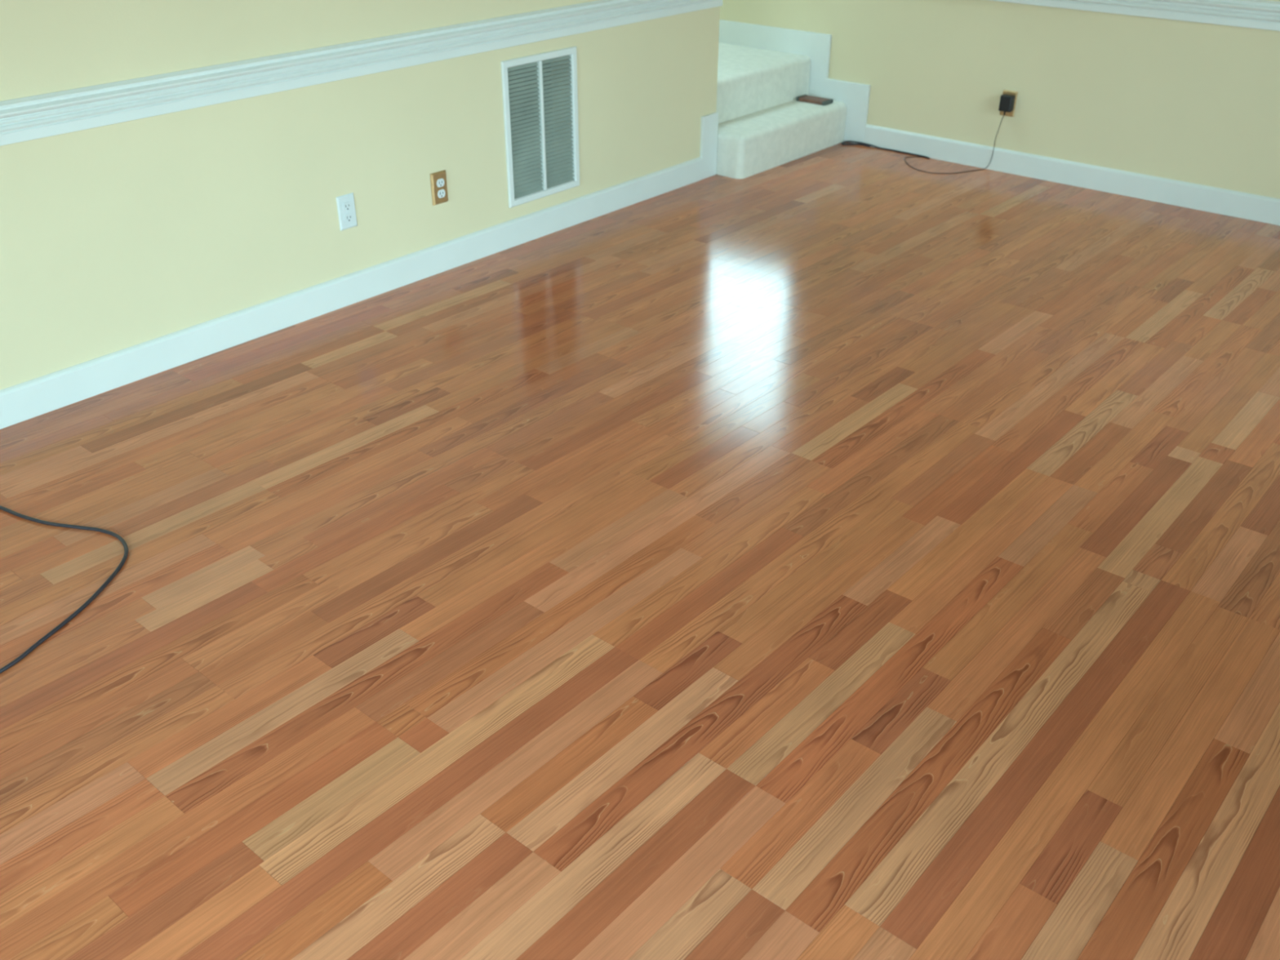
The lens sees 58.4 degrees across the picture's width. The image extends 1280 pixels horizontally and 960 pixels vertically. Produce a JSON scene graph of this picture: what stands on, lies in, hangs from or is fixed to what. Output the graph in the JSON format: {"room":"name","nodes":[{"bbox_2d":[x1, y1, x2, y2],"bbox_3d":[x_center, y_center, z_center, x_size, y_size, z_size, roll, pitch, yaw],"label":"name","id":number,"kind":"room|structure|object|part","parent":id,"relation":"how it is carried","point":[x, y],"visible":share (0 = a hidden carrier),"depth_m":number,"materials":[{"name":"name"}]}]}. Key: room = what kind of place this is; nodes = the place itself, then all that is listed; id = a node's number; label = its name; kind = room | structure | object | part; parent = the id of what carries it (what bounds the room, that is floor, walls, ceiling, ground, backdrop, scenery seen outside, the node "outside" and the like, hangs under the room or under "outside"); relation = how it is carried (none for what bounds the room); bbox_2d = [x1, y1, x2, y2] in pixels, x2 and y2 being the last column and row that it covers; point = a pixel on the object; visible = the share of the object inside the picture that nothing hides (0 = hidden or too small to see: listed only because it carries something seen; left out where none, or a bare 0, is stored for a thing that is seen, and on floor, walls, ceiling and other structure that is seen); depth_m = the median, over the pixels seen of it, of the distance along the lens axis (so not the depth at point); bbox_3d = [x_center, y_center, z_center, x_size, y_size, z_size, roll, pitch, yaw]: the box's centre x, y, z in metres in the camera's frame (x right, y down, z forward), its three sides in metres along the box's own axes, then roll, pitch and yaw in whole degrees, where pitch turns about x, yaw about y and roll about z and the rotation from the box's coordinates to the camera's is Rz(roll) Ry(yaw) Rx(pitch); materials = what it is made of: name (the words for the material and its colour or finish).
{"room":"empty living room","nodes":[
{"label":"empty living room","id":0,"kind":"room"},
{"bbox_2d":[0,0,719,390],"bbox_3d":[-1.731,-1.639,2.459,0.120,3.300,6.334,23,38,33],"label":"wall","id":1,"kind":"structure","parent":0,"point":[113,237],"depth_m":3.52,"materials":[{"name":"yellow paint"}]},
{"bbox_2d":[336,192,357,231],"bbox_3d":[-0.978,-0.896,3.830,0.008,0.114,0.070,23,38,33],"label":"wall outlet","id":2,"kind":"object","parent":1,"relation":"attached to","point":[345,203],"visible":1,"depth_m":3.83,"materials":[{"name":"white plastic"}]},
{"bbox_2d":[342,201,351,211],"bbox_3d":[-0.977,-0.913,3.819,0.005,0.028,0.034,23,38,33],"label":"receptacle","id":3,"kind":"object","parent":2,"relation":"attached to","point":[347,206],"depth_m":3.82,"materials":[{"name":"white plastic"}]},
{"bbox_2d":[344,213,353,222],"bbox_3d":[-0.977,-0.879,3.839,0.005,0.028,0.034,23,38,33],"label":"receptacle","id":4,"kind":"object","parent":2,"relation":"attached to","point":[348,217],"depth_m":3.84,"materials":[{"name":"white plastic"}]},
{"bbox_2d":[0,156,702,429],"bbox_3d":[-1.682,-0.242,3.239,0.015,0.102,6.100,23,38,33],"label":"baseboard","id":5,"kind":"structure","parent":1,"relation":"attached to","point":[22,402],"depth_m":3.82,"materials":[{"name":"white paint"}]},
{"bbox_2d":[0,0,722,146],"bbox_3d":[-1.640,-0.896,2.898,0.024,0.104,6.213,23,38,33],"label":"trim","id":6,"kind":"structure","parent":1,"relation":"attached to","point":[22,119],"depth_m":3.51,"materials":[{"name":"white paint"}]},
{"bbox_2d":[430,169,448,205],"bbox_3d":[-0.716,-1.045,4.100,0.013,0.114,0.070,23,38,33],"label":"wall outlet","id":7,"kind":"object","parent":1,"relation":"attached to","point":[437,180],"visible":1,"depth_m":4.09,"materials":[{"name":"brown wood"}]},
{"bbox_2d":[436,178,444,186],"bbox_3d":[-0.714,-1.061,4.089,0.007,0.028,0.034,23,38,33],"label":"receptacle","id":8,"kind":"object","parent":7,"relation":"attached to","point":[440,182],"depth_m":4.09,"materials":[{"name":"white plastic"}]},
{"bbox_2d":[437,189,444,198],"bbox_3d":[-0.714,-1.028,4.109,0.007,0.028,0.034,23,38,33],"label":"receptacle","id":9,"kind":"object","parent":7,"relation":"attached to","point":[441,193],"depth_m":4.11,"materials":[{"name":"white plastic"}]},
{"bbox_2d":[500,46,579,208],"bbox_3d":[-0.417,-1.373,4.428,0.125,0.538,0.396,23,38,33],"label":"air vent","id":10,"kind":"object","parent":1,"relation":"in","point":[529,113],"visible":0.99,"depth_m":4.40,"materials":[{"name":"white metal"}]},
{"bbox_2d":[699,111,718,179],"bbox_3d":[0.315,-1.528,5.243,0.015,0.283,0.113,23,38,33],"label":"trim","id":11,"kind":"structure","parent":1,"relation":"attached to","point":[709,122],"depth_m":5.23,"materials":[{"name":"white paint"}]},
{"bbox_2d":[0,142,1279,959],"bbox_3d":[0.272,0.380,2.400,4.746,0.100,7.262,23,38,33],"label":"floor","id":12,"kind":"structure","parent":0,"point":[839,551],"depth_m":2.48,"materials":[{"name":"brown wood"}]},
{"bbox_2d":[0,505,128,673],"bbox_3d":[-1.694,0.245,2.508,1.012,0.008,0.943,23,38,33],"label":"cable","id":13,"kind":"object","parent":12,"relation":"on","point":[117,569],"visible":1,"depth_m":2.56,"materials":[{"name":"black rubber"}]},
{"bbox_2d":[715,42,846,178],"bbox_3d":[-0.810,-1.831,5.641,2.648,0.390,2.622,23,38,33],"label":"carpeted stairs","id":14,"kind":"structure","parent":12,"relation":"on","point":[762,126],"depth_m":5.54,"materials":[{"name":"white carpet"}]},
{"bbox_2d":[795,94,833,105],"bbox_3d":[0.881,-1.917,5.779,0.169,0.018,0.084,23,38,33],"label":"block","id":15,"kind":"object","parent":14,"relation":"on","point":[805,98],"visible":1,"depth_m":5.76,"materials":[{"name":"red wood"}]},
{"bbox_2d":[841,140,929,159],"bbox_3d":[1.231,-1.655,5.724,0.478,0.016,0.058,20,36,29],"label":"loose cable","id":16,"kind":"object","parent":12,"relation":"on","point":[843,142],"visible":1,"depth_m":5.77,"materials":[{"name":"black rubber"}]},
{"bbox_2d":[719,0,1279,199],"bbox_3d":[1.695,-2.887,4.682,7.090,3.400,0.120,23,38,33],"label":"wall","id":17,"kind":"structure","parent":0,"point":[1186,101],"depth_m":5.07,"materials":[{"name":"yellow paint"}]},
{"bbox_2d":[718,19,870,143],"bbox_3d":[0.081,-2.374,6.453,2.762,0.502,0.017,23,38,33],"label":"trim","id":18,"kind":"structure","parent":17,"relation":"attached to","point":[817,46],"depth_m":5.82,"materials":[{"name":"white paint"}]},
{"bbox_2d":[999,89,1017,117],"bbox_3d":[1.693,-1.731,5.266,0.070,0.114,0.009,23,38,33],"label":"wall outlet","id":19,"kind":"object","parent":17,"relation":"attached to","point":[1005,91],"visible":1,"depth_m":5.25,"materials":[{"name":"gold metal"}]},
{"bbox_2d":[904,93,1015,173],"bbox_3d":[1.454,-1.633,5.361,0.472,0.350,0.246,23,38,33],"label":"power adapter","id":20,"kind":"object","parent":19,"relation":"attached to","point":[1006,101],"visible":1,"depth_m":5.24,"materials":[{"name":"black plastic"}]},
{"bbox_3d":[1.440,-1.607,5.385,0.442,0.282,0.238,23,38,33],"label":"cord","id":21,"kind":"part","parent":20,"relation":"part of","materials":[{"name":"black plastic"}]},
{"bbox_2d":[863,124,1279,225],"bbox_3d":[2.704,-1.073,4.666,4.088,0.102,0.015,23,38,33],"label":"baseboard","id":22,"kind":"structure","parent":17,"relation":"attached to","point":[1264,209],"depth_m":5.16,"materials":[{"name":"white paint"}]},
{"bbox_2d":[989,0,1279,31],"bbox_3d":[2.704,-1.704,4.287,4.088,0.104,0.024,23,38,33],"label":"trim","id":23,"kind":"structure","parent":17,"relation":"attached to","point":[1253,14],"depth_m":4.63,"materials":[{"name":"white paint"}]}
]}

